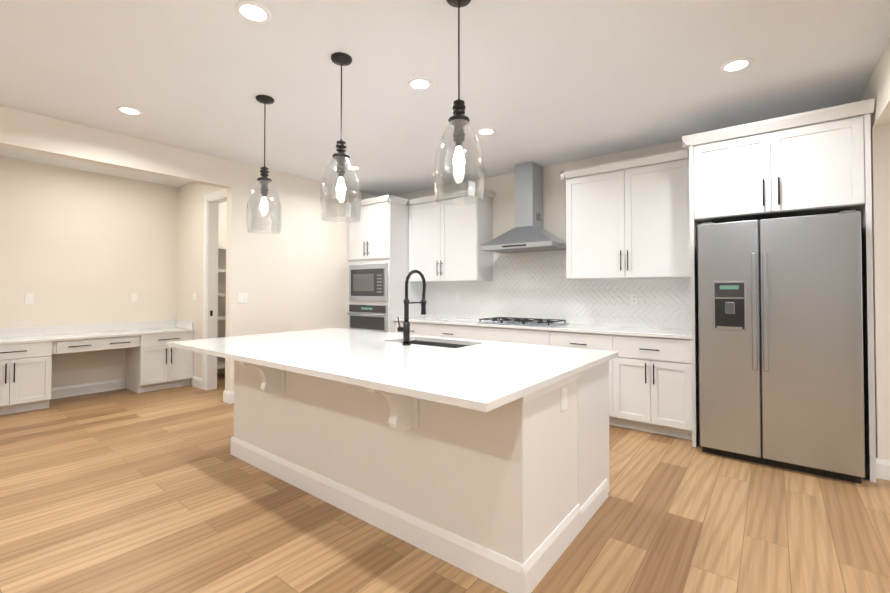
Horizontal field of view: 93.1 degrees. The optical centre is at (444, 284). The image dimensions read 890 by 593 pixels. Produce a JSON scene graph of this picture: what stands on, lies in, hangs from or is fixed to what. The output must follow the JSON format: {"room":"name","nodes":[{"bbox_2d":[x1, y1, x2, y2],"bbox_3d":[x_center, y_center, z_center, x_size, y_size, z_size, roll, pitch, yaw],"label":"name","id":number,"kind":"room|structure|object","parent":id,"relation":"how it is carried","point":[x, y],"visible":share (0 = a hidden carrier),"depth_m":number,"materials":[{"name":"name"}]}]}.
{"room":"kitchen","nodes":[
{"label":"kitchen","id":0,"kind":"room"},
{"bbox_2d":[0,373,889,592],"bbox_3d":[-0.882,1.319,0.919,11.120,0.060,9.300,-1,-1,38],"label":"floor","id":1,"kind":"structure","parent":0,"point":[125,490],"depth_m":2.31,"materials":[{"name":"brown wood"}]},
{"bbox_2d":[0,320,193,414],"bbox_3d":[-4.214,0.925,5.015,0.594,0.860,2.044,-1,-1,38],"label":"desk","id":2,"kind":"object","parent":1,"relation":"on","point":[154,361],"visible":0.94,"depth_m":4.97,"materials":[{"name":"white paint"}]},
{"bbox_2d":[217,245,225,368],"bbox_3d":[-2.915,0.419,6.838,0.420,1.930,2.160,-1,-1,38],"label":"pantry shelving","id":3,"kind":"object","parent":1,"relation":"on","point":[220,364],"depth_m":6.12,"materials":[{"name":"white wood"}]},
{"bbox_2d":[345,195,424,332],"bbox_3d":[-0.850,0.102,6.101,0.893,2.540,0.804,-1,-1,38],"label":"tall cabinet","id":4,"kind":"object","parent":1,"relation":"on","point":[378,252],"visible":0.71,"depth_m":5.79,"materials":[{"name":"white paint"}]},
{"bbox_2d":[199,352,609,592],"bbox_3d":[-0.381,0.895,2.890,2.533,0.850,1.465,-1,-1,38],"label":"kitchen island","id":5,"kind":"object","parent":1,"relation":"on","point":[486,461],"depth_m":2.13,"materials":[{"name":"beige paint"}]},
{"bbox_2d":[167,328,414,363],"bbox_3d":[-1.159,0.465,3.494,1.260,0.030,1.594,-1,-1,38],"label":"island countertop","id":6,"kind":"structure","parent":5,"relation":"on","point":[234,347],"depth_m":3.22,"materials":[{"name":"white stone"}]},
{"bbox_2d":[251,340,590,411],"bbox_3d":[-0.173,0.447,2.399,1.640,0.030,1.074,-1,-1,38],"label":"island countertop","id":7,"kind":"structure","parent":5,"relation":"on","point":[457,377],"depth_m":2.11,"materials":[{"name":"white stone"}]},
{"bbox_2d":[397,270,425,344],"bbox_3d":[-0.242,0.168,3.159,0.105,0.553,0.244,-1,-1,38],"label":"faucet","id":8,"kind":"object","parent":7,"relation":"on","point":[405,329],"visible":1,"depth_m":3.07,"materials":[{"name":"black metal"}]},
{"bbox_2d":[415,336,617,367],"bbox_3d":[0.315,0.458,3.029,1.640,0.030,0.520,-1,-1,38],"label":"island countertop","id":9,"kind":"structure","parent":5,"relation":"on","point":[597,357],"depth_m":2.78,"materials":[{"name":"white stone"}]},
{"bbox_2d":[399,340,466,347],"bbox_3d":[-0.094,0.576,3.257,0.734,0.224,0.405,-1,-1,38],"label":"sink","id":10,"kind":"object","parent":9,"relation":"in","point":[442,343],"depth_m":3.43,"materials":[{"name":"grey metal"}]},
{"bbox_2d":[395,317,457,335],"bbox_3d":[-0.219,0.931,5.699,0.665,0.870,0.643,-1,-1,38],"label":"base cabinet","id":11,"kind":"object","parent":1,"relation":"on","point":[418,325],"depth_m":5.40,"materials":[{"name":"white paint"}]},
{"bbox_2d":[434,321,489,338],"bbox_3d":[0.249,0.925,5.335,0.759,0.870,0.643,-1,-1,38],"label":"base cabinet","id":12,"kind":"object","parent":1,"relation":"on","point":[453,329],"depth_m":5.03,"materials":[{"name":"white paint"}]},
{"bbox_2d":[474,324,569,345],"bbox_3d":[0.880,0.917,4.845,1.077,0.870,0.643,-1,-1,38],"label":"base cabinet","id":13,"kind":"object","parent":1,"relation":"on","point":[536,335],"depth_m":4.52,"materials":[{"name":"white paint"}]},
{"bbox_2d":[477,317,567,326],"bbox_3d":[0.880,0.427,4.832,0.900,0.048,0.520,-1,-1,38],"label":"cooktop","id":14,"kind":"object","parent":13,"relation":"on","point":[527,322],"visible":1,"depth_m":4.71,"materials":[{"name":"silver metal"}]},
{"bbox_2d":[554,325,629,426],"bbox_3d":[1.507,0.909,4.358,0.746,0.870,0.643,-1,-1,38],"label":"base cabinet","id":15,"kind":"object","parent":1,"relation":"on","point":[595,337],"depth_m":3.97,"materials":[{"name":"white paint"}]},
{"bbox_2d":[622,329,691,439],"bbox_3d":[1.984,0.903,3.987,0.703,0.870,0.643,-1,-1,38],"label":"base cabinet","id":16,"kind":"object","parent":1,"relation":"on","point":[649,379],"depth_m":3.69,"materials":[{"name":"white paint"}]},
{"bbox_2d":[682,98,875,482],"bbox_3d":[2.636,0.054,3.419,1.125,2.550,0.763,-1,-1,38],"label":"tall cabinet","id":17,"kind":"object","parent":1,"relation":"on","point":[819,168],"visible":0.94,"depth_m":3.10,"materials":[{"name":"white paint"}]},
{"bbox_2d":[698,210,864,483],"bbox_3d":[2.590,0.424,3.327,0.923,1.807,0.890,-1,-1,38],"label":"refrigerator","id":18,"kind":"object","parent":1,"relation":"on","point":[781,368],"visible":1,"depth_m":2.98,"materials":[{"name":"grey metal"}]},
{"bbox_2d":[0,38,889,459],"bbox_3d":[-0.882,-0.091,0.942,11.120,2.760,9.300,-1,-1,38],"label":"wall","id":19,"kind":"structure","parent":0,"point":[78,248],"depth_m":5.11,"materials":[{"name":"beige paint"}]},
{"bbox_2d":[25,294,33,303],"bbox_3d":[-4.750,0.167,4.817,0.009,0.116,0.074,-1,-1,38],"label":"outlet","id":20,"kind":"object","parent":19,"relation":"attached to","point":[29,298],"visible":1,"depth_m":4.82,"materials":[{"name":"white plastic"}]},
{"bbox_2d":[51,378,124,398],"bbox_3d":[-4.432,1.293,5.204,0.015,0.130,0.790,-1,-1,38],"label":"baseboard","id":21,"kind":"structure","parent":19,"relation":"attached to","point":[88,388],"depth_m":5.21,"materials":[{"name":"white paint"}]},
{"bbox_2d":[130,293,136,301],"bbox_3d":[-4.137,0.174,5.607,0.009,0.116,0.074,-1,-1,38],"label":"outlet","id":22,"kind":"object","parent":19,"relation":"attached to","point":[133,297],"visible":1,"depth_m":5.60,"materials":[{"name":"white plastic"}]},
{"bbox_2d":[192,376,201,388],"bbox_3d":[-3.262,1.299,5.557,0.290,0.130,0.015,-1,-1,38],"label":"baseboard","id":23,"kind":"structure","parent":19,"relation":"attached to","point":[196,382],"depth_m":5.56,"materials":[{"name":"white paint"}]},
{"bbox_2d":[202,188,226,389],"bbox_3d":[-2.762,0.096,5.267,0.850,2.525,0.140,-1,-1,38],"label":"door frame","id":24,"kind":"structure","parent":19,"relation":"attached to","point":[212,200],"depth_m":5.45,"materials":[{"name":"white paint"}]},
{"bbox_2d":[226,391,233,403],"bbox_3d":[-1.935,1.296,5.420,0.035,0.130,1.665,-1,-1,38],"label":"baseboard","id":25,"kind":"structure","parent":19,"relation":"attached to","point":[230,395],"depth_m":4.78,"materials":[{"name":"white paint"}]},
{"bbox_2d":[238,293,247,302],"bbox_3d":[-2.348,0.163,4.894,0.009,0.116,0.118,-1,-1,38],"label":"light switch","id":26,"kind":"object","parent":19,"relation":"attached to","point":[242,297],"visible":1,"depth_m":4.89,"materials":[{"name":"white plastic"}]},
{"bbox_2d":[409,187,495,281],"bbox_3d":[0.059,-0.605,5.651,1.192,1.140,0.418,-1,-1,38],"label":"upper cabinet","id":27,"kind":"object","parent":19,"relation":"attached to","point":[446,241],"visible":0.83,"depth_m":5.45,"materials":[{"name":"white paint"}]},
{"bbox_2d":[480,162,565,252],"bbox_3d":[0.927,-0.900,4.913,0.900,1.009,0.514,-1,-1,38],"label":"range hood","id":28,"kind":"object","parent":19,"relation":"attached to","point":[528,233],"visible":0.98,"depth_m":4.87,"materials":[{"name":"silver metal"}]},
{"bbox_2d":[425,250,690,328],"bbox_3d":[1.083,0.030,5.100,3.474,0.849,0.015,-1,-1,38],"label":"backsplash","id":29,"kind":"structure","parent":19,"relation":"attached to","point":[538,284],"depth_m":4.93,"materials":[{"name":"white tile"}]},
{"bbox_2d":[560,149,689,279],"bbox_3d":[1.841,-0.628,4.267,1.242,1.140,0.418,-1,-1,38],"label":"upper cabinet","id":30,"kind":"object","parent":19,"relation":"attached to","point":[630,223],"visible":0.98,"depth_m":4.09,"materials":[{"name":"white paint"}]},
{"bbox_2d":[876,456,880,478],"bbox_3d":[3.123,1.259,3.106,0.015,0.130,0.595,-1,-1,38],"label":"baseboard","id":31,"kind":"structure","parent":19,"relation":"attached to","point":[878,461],"depth_m":2.87,"materials":[{"name":"white paint"}]},
{"bbox_2d":[881,459,889,479],"bbox_3d":[3.086,1.253,2.767,0.300,0.130,0.015,-1,-1,38],"label":"baseboard","id":32,"kind":"structure","parent":19,"relation":"attached to","point":[882,468],"depth_m":2.85,"materials":[{"name":"white paint"}]},
{"bbox_2d":[0,0,889,195],"bbox_3d":[-0.882,-1.501,0.964,11.120,0.060,9.300,-1,-1,38],"label":"ceiling","id":33,"kind":"structure","parent":0,"point":[544,83],"depth_m":2.88,"materials":[{"name":"paint"}]},
{"bbox_2d":[116,106,142,115],"bbox_3d":[-2.602,-1.426,3.477,0.180,0.007,0.180,-1,-1,38],"label":"recessed light","id":34,"kind":"object","parent":33,"relation":"in","point":[130,111],"visible":0.98,"depth_m":3.47,"materials":[{"name":"white paint"}]},
{"bbox_2d":[235,1,271,23],"bbox_3d":[-1.022,-1.446,2.250,0.180,0.007,0.180,-1,-1,38],"label":"recessed light","id":35,"kind":"object","parent":33,"relation":"in","point":[248,11],"visible":1,"depth_m":2.25,"materials":[{"name":"white paint"}]},
{"bbox_2d":[246,95,281,233],"bbox_3d":[-1.391,-0.916,3.250,0.257,1.035,0.257,-1,-1,38],"label":"pendant light","id":36,"kind":"object","parent":33,"relation":"hanging from","point":[264,180],"visible":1,"depth_m":3.23,"materials":[{"name":"clear glass"}]},
{"bbox_2d":[320,52,361,222],"bbox_3d":[-0.661,-0.925,2.683,0.257,1.035,0.257,-1,-1,38],"label":"pendant light","id":37,"kind":"object","parent":33,"relation":"hanging from","point":[341,157],"visible":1,"depth_m":2.65,"materials":[{"name":"clear glass"}]},
{"bbox_2d":[346,166,360,169],"bbox_3d":[-1.108,-1.400,5.090,0.180,0.007,0.180,-1,-1,38],"label":"recessed light","id":38,"kind":"object","parent":33,"relation":"in","point":[355,168],"visible":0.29,"depth_m":5.06,"materials":[{"name":"white paint"}]},
{"bbox_2d":[408,78,432,90],"bbox_3d":[-0.179,-1.433,3.026,0.180,0.007,0.180,-1,-1,38],"label":"recessed light","id":39,"kind":"object","parent":33,"relation":"in","point":[420,83],"visible":1,"depth_m":3.02,"materials":[{"name":"white paint"}]},
{"bbox_2d":[433,0,484,205],"bbox_3d":[0.070,-0.934,2.115,0.257,1.035,0.257,-1,-1,38],"label":"pendant light","id":40,"kind":"object","parent":33,"relation":"hanging from","point":[458,120],"visible":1,"depth_m":2.09,"materials":[{"name":"clear glass"}]},
{"bbox_2d":[477,128,495,135],"bbox_3d":[0.385,-1.419,3.930,0.180,0.007,0.180,-1,-1,38],"label":"recessed light","id":41,"kind":"object","parent":33,"relation":"in","point":[486,131],"visible":1,"depth_m":3.92,"materials":[{"name":"white paint"}]},
{"bbox_2d":[720,58,752,72],"bbox_3d":[1.919,-1.437,2.776,0.180,0.007,0.180,-1,-1,38],"label":"recessed light","id":42,"kind":"object","parent":33,"relation":"in","point":[737,65],"visible":0.98,"depth_m":2.77,"materials":[{"name":"white paint"}]}
]}

